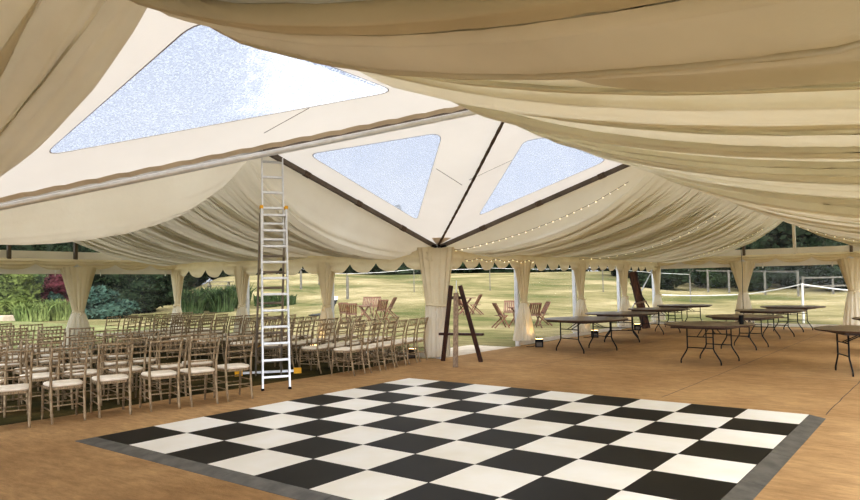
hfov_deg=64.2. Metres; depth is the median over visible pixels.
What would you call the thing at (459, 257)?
valance
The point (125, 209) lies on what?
lining
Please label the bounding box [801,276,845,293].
rail fence
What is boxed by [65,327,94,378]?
chair
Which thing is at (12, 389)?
chair
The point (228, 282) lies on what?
picnic table
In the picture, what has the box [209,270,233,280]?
bush
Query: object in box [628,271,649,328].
leaning board
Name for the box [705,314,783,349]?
round table
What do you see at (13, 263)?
valance
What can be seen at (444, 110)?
beam
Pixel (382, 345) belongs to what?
chair
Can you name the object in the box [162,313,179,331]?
chair
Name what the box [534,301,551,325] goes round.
folding chair
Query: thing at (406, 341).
chair
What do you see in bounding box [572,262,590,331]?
drape
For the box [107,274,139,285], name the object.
bush
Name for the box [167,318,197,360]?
chair
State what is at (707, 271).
rail fence
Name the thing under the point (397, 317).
chair
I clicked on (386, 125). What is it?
rafter
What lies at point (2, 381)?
chair
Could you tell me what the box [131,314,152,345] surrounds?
chair
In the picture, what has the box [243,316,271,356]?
chair
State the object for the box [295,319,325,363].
chair
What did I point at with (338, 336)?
chair
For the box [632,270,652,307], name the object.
brace
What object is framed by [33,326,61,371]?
chair
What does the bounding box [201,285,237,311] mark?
clump
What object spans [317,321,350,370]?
chair
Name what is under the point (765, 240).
broadleaf tree
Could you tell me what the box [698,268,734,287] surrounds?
bush
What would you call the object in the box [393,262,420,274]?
bush
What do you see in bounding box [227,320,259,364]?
chair
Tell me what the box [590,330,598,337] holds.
uplighter
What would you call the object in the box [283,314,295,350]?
chair
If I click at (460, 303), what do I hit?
folding chair
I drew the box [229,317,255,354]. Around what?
chair
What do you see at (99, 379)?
chair
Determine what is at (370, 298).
folding chair
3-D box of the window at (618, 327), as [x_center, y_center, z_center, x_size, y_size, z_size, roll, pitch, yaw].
[5.295,1.375,21.600,0.025,2.450,3.362,-3,-4,37]
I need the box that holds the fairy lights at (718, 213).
[591,213,718,258]
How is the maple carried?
on the ground at (555, 288)
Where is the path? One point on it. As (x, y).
(468, 349)
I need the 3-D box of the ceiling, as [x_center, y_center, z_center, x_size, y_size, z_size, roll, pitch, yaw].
[3.232,-1.069,11.232,9.500,1.450,29.200,-3,-4,37]
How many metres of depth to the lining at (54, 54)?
5.05 m
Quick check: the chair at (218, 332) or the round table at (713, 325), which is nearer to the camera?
the round table at (713, 325)
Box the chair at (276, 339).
[264,318,290,358]
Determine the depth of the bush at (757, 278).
44.78 m
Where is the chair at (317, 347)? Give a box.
[298,322,333,373]
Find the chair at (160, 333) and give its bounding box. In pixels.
[149,315,175,349]
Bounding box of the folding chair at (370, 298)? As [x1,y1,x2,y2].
[361,297,371,316]
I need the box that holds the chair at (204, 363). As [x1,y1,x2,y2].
[180,332,216,390]
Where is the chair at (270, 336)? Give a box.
[257,315,284,353]
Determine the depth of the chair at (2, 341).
9.79 m
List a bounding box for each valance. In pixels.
[0,258,176,269]
[174,246,432,277]
[447,249,658,271]
[657,251,859,265]
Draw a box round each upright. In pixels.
[6,245,11,258]
[73,242,77,259]
[742,246,745,255]
[792,225,795,253]
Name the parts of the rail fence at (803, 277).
rail, rail, post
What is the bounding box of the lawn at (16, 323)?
[0,321,231,350]
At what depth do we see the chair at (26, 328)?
12.85 m
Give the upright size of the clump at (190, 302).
1.736 m
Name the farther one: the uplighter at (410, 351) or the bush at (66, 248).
the bush at (66, 248)
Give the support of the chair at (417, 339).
on the floor
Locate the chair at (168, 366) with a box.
[148,334,188,399]
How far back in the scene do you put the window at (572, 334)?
18.97 m
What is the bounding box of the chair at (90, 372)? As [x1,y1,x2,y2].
[61,339,104,408]
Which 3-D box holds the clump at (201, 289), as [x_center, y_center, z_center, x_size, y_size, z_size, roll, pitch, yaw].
[-14.487,3.030,44.215,3.060,1.738,2.561,-1,-3,0]
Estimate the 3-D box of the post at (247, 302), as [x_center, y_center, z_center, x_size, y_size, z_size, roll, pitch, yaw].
[-5.053,1.422,18.927,0.100,2.500,0.100,-3,-4,37]
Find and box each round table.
[544,316,627,353]
[585,311,657,341]
[628,307,689,334]
[657,304,711,326]
[664,321,755,365]
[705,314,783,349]
[735,309,806,338]
[760,305,825,331]
[814,325,859,376]
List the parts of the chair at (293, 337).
backrest, leg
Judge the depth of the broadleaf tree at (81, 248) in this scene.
51.64 m
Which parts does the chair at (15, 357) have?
leg, seat, backrest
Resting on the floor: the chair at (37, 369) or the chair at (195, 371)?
the chair at (195, 371)
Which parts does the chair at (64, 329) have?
backrest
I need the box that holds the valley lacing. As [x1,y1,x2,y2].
[438,122,503,244]
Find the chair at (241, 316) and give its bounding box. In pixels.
[216,315,242,353]
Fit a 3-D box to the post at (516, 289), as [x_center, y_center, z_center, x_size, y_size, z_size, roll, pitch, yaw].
[2.232,1.240,17.595,0.100,2.500,0.100,-3,-4,37]
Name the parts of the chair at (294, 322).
leg, backrest, leg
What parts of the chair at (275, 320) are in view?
backrest, leg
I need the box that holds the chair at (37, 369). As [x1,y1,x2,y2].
[12,337,53,403]
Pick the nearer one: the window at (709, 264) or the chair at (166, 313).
the chair at (166, 313)
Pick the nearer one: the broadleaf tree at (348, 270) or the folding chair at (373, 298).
the folding chair at (373, 298)
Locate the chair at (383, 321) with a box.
[357,317,386,361]
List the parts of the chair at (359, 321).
leg, backrest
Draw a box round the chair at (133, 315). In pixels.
[111,315,137,351]
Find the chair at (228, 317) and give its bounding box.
[201,316,229,355]
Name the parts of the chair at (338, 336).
leg, backrest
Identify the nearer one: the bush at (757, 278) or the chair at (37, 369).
the chair at (37, 369)
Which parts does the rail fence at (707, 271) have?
post, rail, post, post, rail, post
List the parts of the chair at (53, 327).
backrest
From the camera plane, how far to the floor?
7.36 m
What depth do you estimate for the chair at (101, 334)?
17.66 m
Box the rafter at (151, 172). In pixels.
[0,150,262,203]
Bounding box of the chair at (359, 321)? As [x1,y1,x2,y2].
[333,320,364,366]
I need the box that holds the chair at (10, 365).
[0,334,27,383]
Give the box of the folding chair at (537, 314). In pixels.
[529,303,542,327]
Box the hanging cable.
[741,253,752,327]
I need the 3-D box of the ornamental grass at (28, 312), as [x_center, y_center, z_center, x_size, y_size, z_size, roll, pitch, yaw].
[-20.996,3.192,36.188,2.774,1.146,1.776,-1,-3,0]
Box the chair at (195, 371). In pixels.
[177,336,220,406]
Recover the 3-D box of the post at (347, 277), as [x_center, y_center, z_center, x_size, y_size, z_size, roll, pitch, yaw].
[-5.247,2.410,43.620,0.180,1.520,0.171,-3,-4,37]
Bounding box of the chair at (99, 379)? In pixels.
[90,342,133,417]
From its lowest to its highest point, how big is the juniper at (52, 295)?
1.839 m
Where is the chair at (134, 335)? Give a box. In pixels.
[114,316,142,353]
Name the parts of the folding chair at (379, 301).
backrest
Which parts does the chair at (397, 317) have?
backrest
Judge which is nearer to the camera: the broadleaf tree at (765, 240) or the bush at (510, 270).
the broadleaf tree at (765, 240)
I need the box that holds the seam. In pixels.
[472,334,859,414]
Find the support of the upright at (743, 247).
attached to the rafter
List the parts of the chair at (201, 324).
backrest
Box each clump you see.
[169,286,212,314]
[189,285,221,310]
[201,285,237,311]
[217,283,256,307]
[253,294,297,305]
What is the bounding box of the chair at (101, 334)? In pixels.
[93,316,120,352]
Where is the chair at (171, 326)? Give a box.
[158,316,185,355]
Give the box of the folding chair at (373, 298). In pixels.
[371,297,382,316]
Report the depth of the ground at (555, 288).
39.41 m
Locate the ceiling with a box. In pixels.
[0,8,620,243]
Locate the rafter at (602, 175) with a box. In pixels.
[440,164,628,245]
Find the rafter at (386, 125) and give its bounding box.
[263,109,466,150]
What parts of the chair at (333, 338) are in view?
leg, backrest, leg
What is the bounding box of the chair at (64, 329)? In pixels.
[39,328,65,381]
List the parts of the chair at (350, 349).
leg, seat, leg, backrest, leg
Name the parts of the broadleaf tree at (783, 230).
crown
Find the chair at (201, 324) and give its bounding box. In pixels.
[195,315,214,351]
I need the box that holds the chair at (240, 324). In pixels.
[215,318,242,360]
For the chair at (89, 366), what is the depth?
10.42 m
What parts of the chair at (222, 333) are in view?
leg, backrest, leg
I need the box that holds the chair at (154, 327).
[140,317,169,356]
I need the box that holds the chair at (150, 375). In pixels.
[139,339,182,411]
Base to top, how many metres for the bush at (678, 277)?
3.873 m
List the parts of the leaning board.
rail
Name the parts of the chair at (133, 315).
backrest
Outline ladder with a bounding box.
[235,158,300,390]
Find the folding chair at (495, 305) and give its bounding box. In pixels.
[491,303,509,327]
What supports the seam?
on the floor
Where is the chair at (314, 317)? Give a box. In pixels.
[293,316,316,355]
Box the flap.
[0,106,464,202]
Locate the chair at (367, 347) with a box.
[348,322,381,372]
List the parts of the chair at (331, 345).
leg, backrest, leg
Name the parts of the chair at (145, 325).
leg, backrest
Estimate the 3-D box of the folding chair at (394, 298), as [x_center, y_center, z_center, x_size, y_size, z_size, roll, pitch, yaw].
[-1.741,2.564,30.354,0.595,0.932,0.442,-2,-3,15]
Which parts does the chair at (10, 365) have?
seat, backrest, leg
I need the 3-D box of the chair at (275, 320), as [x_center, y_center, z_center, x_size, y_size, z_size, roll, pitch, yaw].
[-3.624,1.957,14.742,0.550,0.938,0.439,-2,-3,26]
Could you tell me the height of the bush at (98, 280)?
5.419 m
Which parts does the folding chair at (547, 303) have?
leg, backrest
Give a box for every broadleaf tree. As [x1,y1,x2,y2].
[0,243,58,277]
[44,242,87,251]
[186,270,213,287]
[341,265,365,273]
[607,266,647,277]
[687,230,779,286]
[770,221,847,284]
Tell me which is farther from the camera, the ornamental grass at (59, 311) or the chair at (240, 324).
the ornamental grass at (59, 311)
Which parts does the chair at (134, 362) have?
leg, seat, backrest, leg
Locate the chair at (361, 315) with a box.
[334,315,361,357]
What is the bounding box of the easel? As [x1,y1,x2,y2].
[439,281,483,367]
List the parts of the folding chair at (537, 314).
backrest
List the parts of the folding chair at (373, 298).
backrest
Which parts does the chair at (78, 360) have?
leg, seat, backrest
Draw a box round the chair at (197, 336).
[184,317,213,357]
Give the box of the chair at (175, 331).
[163,314,188,347]
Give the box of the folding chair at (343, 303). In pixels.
[338,302,350,321]
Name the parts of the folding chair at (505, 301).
backrest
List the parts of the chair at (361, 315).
leg, backrest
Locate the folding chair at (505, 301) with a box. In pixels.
[503,300,514,323]
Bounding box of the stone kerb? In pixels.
[0,315,14,320]
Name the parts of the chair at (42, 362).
leg, seat, backrest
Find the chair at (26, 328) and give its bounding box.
[0,327,27,368]
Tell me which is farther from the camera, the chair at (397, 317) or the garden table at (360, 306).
the garden table at (360, 306)
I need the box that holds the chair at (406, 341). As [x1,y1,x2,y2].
[388,318,418,364]
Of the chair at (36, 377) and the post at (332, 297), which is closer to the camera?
the chair at (36, 377)
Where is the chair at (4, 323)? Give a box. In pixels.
[0,323,11,345]
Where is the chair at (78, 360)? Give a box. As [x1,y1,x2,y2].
[73,330,104,378]
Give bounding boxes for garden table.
[357,305,373,320]
[508,307,530,325]
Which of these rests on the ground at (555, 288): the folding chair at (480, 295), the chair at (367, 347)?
the folding chair at (480, 295)
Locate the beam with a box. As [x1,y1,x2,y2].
[716,245,859,255]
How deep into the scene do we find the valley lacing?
10.90 m
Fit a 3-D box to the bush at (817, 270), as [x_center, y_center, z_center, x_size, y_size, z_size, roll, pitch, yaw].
[25.388,0.851,43.262,4.308,3.595,3.337,1,-4,-38]
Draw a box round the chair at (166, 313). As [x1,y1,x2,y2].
[142,313,166,347]
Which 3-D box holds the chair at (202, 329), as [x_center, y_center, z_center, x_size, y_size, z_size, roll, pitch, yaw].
[-6.353,2.221,19.191,0.550,0.938,0.439,-2,-3,24]
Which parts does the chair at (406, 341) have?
leg, backrest, leg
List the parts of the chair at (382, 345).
leg, backrest, leg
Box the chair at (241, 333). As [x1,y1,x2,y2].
[237,314,255,346]
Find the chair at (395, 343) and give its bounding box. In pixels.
[375,319,407,366]
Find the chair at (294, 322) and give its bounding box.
[264,321,295,369]
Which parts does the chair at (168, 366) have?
leg, seat, backrest, leg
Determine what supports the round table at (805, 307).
on the floor
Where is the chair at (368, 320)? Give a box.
[345,318,376,364]
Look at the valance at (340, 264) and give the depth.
17.15 m
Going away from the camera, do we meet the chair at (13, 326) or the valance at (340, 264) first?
the chair at (13, 326)
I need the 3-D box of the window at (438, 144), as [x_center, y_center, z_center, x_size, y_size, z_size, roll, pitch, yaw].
[-0.127,-1.152,11.622,2.646,0.878,2.850,-3,-4,37]
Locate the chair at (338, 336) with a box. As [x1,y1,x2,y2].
[322,316,350,357]
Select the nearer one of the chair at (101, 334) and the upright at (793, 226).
the chair at (101, 334)
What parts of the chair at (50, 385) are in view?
leg, leg, seat, backrest, leg, leg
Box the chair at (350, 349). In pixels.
[331,323,366,375]
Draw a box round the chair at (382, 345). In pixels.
[364,320,396,369]
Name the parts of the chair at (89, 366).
leg, seat, backrest, leg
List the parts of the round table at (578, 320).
leg, leg, leg, leg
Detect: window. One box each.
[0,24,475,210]
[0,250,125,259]
[0,264,66,352]
[78,265,171,348]
[312,134,440,218]
[480,138,603,214]
[520,333,574,344]
[579,326,619,335]
[622,321,654,328]
[656,260,741,323]
[755,256,849,326]
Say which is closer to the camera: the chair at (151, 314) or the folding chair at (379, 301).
the chair at (151, 314)
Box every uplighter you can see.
[398,348,416,357]
[526,338,542,346]
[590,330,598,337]
[633,324,640,329]
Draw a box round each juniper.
[45,291,71,312]
[85,284,140,318]
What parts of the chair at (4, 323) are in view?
backrest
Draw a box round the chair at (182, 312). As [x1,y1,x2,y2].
[176,312,192,328]
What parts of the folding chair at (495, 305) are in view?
backrest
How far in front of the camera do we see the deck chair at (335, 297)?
33.90 m
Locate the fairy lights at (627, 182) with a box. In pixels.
[458,182,627,249]
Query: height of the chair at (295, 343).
0.938 m
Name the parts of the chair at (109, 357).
leg, seat, backrest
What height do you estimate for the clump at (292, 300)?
0.858 m
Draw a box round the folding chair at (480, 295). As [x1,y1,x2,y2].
[470,294,483,314]
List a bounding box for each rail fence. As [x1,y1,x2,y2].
[688,270,799,295]
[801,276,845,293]
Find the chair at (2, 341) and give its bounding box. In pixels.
[0,340,8,404]
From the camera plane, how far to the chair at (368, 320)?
14.17 m
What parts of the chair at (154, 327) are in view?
leg, backrest, leg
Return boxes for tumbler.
[739,315,743,323]
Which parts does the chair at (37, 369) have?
leg, leg, seat, backrest, leg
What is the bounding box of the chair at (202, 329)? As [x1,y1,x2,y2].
[199,312,214,345]
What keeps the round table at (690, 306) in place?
on the floor
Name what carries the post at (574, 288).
on the floor
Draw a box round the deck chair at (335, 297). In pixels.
[309,296,337,317]
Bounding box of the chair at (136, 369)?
[106,337,147,404]
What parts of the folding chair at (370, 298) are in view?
backrest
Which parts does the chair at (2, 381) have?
leg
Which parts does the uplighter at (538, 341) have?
panel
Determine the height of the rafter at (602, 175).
1.527 m
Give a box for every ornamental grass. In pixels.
[6,301,56,321]
[31,298,71,320]
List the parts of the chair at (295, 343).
leg, backrest, leg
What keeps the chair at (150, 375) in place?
on the floor
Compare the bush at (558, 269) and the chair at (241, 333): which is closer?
the chair at (241, 333)
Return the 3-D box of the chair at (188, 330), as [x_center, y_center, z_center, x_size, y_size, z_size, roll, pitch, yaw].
[-6.581,2.204,18.768,0.550,0.938,0.439,-2,-3,24]
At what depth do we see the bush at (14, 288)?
38.86 m
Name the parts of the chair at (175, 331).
backrest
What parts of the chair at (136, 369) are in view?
leg, leg, seat, backrest, leg, leg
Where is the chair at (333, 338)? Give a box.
[309,317,337,360]
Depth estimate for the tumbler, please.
13.14 m
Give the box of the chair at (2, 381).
[0,345,8,417]
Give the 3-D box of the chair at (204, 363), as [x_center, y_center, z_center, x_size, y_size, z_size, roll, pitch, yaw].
[-3.621,1.758,10.723,0.439,0.938,0.550,1,-3,-35]
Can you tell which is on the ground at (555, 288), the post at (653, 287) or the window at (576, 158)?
the post at (653, 287)
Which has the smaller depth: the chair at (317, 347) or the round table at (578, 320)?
the chair at (317, 347)
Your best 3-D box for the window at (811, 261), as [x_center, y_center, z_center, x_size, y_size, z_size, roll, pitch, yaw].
[12.148,1.331,22.712,3.220,2.430,0.025,-3,-4,37]
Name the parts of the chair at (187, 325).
backrest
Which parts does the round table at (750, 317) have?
leg, leg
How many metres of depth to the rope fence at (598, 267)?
44.80 m
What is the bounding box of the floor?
[0,324,859,499]
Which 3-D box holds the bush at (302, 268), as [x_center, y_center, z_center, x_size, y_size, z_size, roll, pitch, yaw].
[-13.424,0.712,75.917,7.534,5.220,7.417,2,-4,-42]
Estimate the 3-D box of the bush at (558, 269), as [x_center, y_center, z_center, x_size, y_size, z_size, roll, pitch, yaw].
[16.733,0.430,74.778,7.808,5.311,7.169,1,-3,-30]
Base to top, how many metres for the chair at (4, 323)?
0.938 m
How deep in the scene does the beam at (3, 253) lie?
18.10 m
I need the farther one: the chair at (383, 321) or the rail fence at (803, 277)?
the rail fence at (803, 277)
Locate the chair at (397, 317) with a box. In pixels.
[370,316,398,359]
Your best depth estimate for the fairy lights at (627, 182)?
13.70 m
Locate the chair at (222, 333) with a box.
[195,319,226,361]
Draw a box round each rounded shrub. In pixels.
[33,274,48,299]
[100,274,133,291]
[114,274,172,313]
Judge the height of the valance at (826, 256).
0.293 m
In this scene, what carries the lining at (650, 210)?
attached to the post at (574, 288)
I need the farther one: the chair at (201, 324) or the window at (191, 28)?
the chair at (201, 324)
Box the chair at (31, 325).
[17,324,42,367]
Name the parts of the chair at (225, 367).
leg, leg, seat, leg, backrest, leg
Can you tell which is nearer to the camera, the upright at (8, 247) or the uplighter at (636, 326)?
the upright at (8, 247)
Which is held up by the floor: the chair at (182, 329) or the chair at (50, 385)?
the chair at (50, 385)
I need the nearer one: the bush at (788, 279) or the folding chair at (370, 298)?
the folding chair at (370, 298)
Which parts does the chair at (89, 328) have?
leg, backrest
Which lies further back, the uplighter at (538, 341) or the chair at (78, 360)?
the uplighter at (538, 341)
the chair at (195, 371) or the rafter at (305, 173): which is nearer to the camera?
the chair at (195, 371)
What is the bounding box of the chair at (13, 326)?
[0,325,14,368]
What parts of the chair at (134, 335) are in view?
backrest, leg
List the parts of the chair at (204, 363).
leg, seat, backrest, leg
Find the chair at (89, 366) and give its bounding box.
[55,335,94,398]
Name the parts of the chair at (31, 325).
backrest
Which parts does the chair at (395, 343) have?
leg, backrest, leg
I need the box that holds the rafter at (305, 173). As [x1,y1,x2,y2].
[269,155,435,246]
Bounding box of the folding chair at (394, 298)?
[385,297,396,318]
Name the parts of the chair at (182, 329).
leg, backrest, leg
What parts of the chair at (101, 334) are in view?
backrest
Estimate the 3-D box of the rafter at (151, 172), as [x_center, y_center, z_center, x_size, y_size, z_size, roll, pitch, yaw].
[-4.146,-0.983,9.395,0.060,1.527,4.745,-3,-4,37]
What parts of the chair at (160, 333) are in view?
backrest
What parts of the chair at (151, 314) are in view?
backrest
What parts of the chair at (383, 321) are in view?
leg, backrest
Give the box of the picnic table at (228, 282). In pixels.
[207,281,233,287]
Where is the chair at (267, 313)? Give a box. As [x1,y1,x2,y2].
[251,313,267,338]
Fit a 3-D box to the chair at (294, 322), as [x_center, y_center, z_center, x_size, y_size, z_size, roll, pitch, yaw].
[-3.010,1.895,13.682,0.550,0.938,0.439,-2,-3,25]
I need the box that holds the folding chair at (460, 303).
[458,299,464,314]
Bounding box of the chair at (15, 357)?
[1,330,34,384]
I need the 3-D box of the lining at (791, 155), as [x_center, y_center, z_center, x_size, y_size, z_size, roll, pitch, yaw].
[7.057,-0.906,12.315,4.750,1.713,22.807,-3,-4,37]
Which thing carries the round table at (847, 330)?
on the floor
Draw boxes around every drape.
[60,267,96,347]
[169,270,183,327]
[233,266,250,331]
[315,262,336,344]
[417,247,453,356]
[513,260,535,340]
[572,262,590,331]
[617,264,630,325]
[651,265,665,319]
[729,261,754,322]
[837,258,859,324]
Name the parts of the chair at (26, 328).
leg, backrest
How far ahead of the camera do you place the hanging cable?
22.98 m
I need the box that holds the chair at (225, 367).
[213,334,254,401]
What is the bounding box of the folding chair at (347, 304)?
[345,303,356,324]
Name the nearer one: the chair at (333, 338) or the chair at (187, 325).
the chair at (333, 338)
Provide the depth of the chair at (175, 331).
18.23 m
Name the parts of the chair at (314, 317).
backrest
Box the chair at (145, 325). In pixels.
[133,316,159,353]
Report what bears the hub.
attached to the post
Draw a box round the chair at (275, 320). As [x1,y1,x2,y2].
[246,319,276,363]
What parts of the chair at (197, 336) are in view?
leg, backrest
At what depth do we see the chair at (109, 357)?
11.91 m
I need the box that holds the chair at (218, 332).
[207,314,227,349]
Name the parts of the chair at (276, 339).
leg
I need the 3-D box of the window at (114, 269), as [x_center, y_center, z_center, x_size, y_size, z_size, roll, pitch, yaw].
[-8.618,1.512,19.693,0.025,2.430,3.110,-3,-4,37]
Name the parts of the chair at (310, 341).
leg, backrest, leg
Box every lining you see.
[0,0,146,176]
[0,161,245,244]
[74,156,429,265]
[129,0,859,91]
[359,71,859,246]
[447,166,782,262]
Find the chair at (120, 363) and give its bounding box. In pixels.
[96,333,131,394]
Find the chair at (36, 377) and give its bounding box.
[17,341,61,410]
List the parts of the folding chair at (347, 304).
backrest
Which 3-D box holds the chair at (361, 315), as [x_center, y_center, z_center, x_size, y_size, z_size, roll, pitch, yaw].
[-1.880,1.981,15.777,0.550,0.938,0.439,-2,-3,25]
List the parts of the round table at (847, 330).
leg, leg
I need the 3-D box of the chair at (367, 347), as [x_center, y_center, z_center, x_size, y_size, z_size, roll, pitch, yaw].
[-1.215,1.828,12.899,0.550,0.938,0.439,-2,-3,23]
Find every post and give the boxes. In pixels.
[245,281,249,346]
[300,270,301,288]
[330,284,333,349]
[346,276,348,298]
[514,269,520,346]
[572,270,577,336]
[616,270,621,329]
[651,269,655,323]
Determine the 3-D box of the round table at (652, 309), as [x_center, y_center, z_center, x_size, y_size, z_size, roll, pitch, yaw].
[7.049,2.180,21.102,1.806,0.755,1.806,2,-4,-43]
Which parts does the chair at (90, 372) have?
leg, leg, seat, backrest, leg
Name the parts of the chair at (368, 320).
backrest, leg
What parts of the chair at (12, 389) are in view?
seat, backrest, leg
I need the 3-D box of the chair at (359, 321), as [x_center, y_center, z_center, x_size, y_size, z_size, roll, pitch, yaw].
[-1.631,1.880,13.811,0.550,0.938,0.439,-2,-3,26]
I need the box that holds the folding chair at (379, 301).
[374,300,388,320]
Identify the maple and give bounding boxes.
[37,274,69,303]
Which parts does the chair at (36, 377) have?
leg, leg, seat, backrest, leg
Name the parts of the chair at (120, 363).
leg, seat, backrest, leg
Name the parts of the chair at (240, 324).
leg, backrest, leg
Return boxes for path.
[446,345,508,357]
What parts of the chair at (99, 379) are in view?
leg, leg, seat, backrest, leg, leg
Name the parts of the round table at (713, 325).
leg, leg, leg, leg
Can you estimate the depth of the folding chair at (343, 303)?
30.05 m
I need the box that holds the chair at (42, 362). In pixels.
[32,332,65,390]
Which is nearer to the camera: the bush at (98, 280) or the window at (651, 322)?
the window at (651, 322)
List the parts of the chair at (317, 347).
leg, seat, leg, backrest, leg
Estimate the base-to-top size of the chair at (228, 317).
0.938 m
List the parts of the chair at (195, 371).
leg, seat, backrest, leg, leg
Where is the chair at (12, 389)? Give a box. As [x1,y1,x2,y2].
[0,349,32,427]
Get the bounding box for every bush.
[0,274,43,314]
[57,244,93,286]
[85,247,108,285]
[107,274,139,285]
[158,274,192,305]
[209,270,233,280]
[276,267,307,273]
[349,264,402,274]
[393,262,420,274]
[452,262,496,273]
[491,263,547,272]
[546,265,607,271]
[630,268,699,289]
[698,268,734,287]
[728,240,781,291]
[771,238,818,288]
[803,237,847,290]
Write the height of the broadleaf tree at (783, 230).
14.257 m
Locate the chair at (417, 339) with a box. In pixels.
[399,317,428,361]
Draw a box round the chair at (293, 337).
[278,317,303,357]
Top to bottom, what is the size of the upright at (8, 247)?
1.506 m
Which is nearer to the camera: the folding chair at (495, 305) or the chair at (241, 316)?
the chair at (241, 316)
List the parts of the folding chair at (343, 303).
backrest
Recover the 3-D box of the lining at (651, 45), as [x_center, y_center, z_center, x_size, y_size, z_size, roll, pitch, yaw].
[-1.788,-1.381,0.759,4.750,1.620,6.484,-3,-4,37]
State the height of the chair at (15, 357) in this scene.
0.938 m
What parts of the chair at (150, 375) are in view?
leg, leg, seat, backrest, leg, leg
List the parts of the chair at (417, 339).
leg, backrest, leg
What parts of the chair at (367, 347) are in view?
leg, backrest, leg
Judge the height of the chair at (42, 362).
0.938 m
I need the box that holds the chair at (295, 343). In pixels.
[279,320,311,366]
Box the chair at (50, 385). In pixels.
[40,345,88,424]
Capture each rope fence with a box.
[304,267,690,302]
[661,283,847,322]
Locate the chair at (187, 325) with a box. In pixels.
[173,315,200,353]
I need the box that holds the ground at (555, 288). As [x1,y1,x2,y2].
[38,271,847,358]
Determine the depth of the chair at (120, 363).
10.72 m
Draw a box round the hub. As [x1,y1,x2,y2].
[432,238,449,247]
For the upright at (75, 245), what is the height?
1.030 m
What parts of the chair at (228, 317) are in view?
backrest, leg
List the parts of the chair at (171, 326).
leg, backrest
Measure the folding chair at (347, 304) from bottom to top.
0.932 m
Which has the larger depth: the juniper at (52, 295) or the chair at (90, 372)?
the juniper at (52, 295)
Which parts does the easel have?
leg, leg, leg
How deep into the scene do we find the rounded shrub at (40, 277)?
43.10 m
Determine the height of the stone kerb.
0.380 m
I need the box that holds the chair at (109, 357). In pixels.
[104,329,130,374]
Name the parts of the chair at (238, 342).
leg, backrest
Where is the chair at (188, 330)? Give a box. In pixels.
[176,313,201,343]
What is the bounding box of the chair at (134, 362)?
[126,331,159,390]
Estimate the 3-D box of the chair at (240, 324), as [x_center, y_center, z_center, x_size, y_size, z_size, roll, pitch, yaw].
[-4.548,2.007,15.447,0.550,0.938,0.439,-2,-3,23]
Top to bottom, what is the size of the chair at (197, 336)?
0.938 m

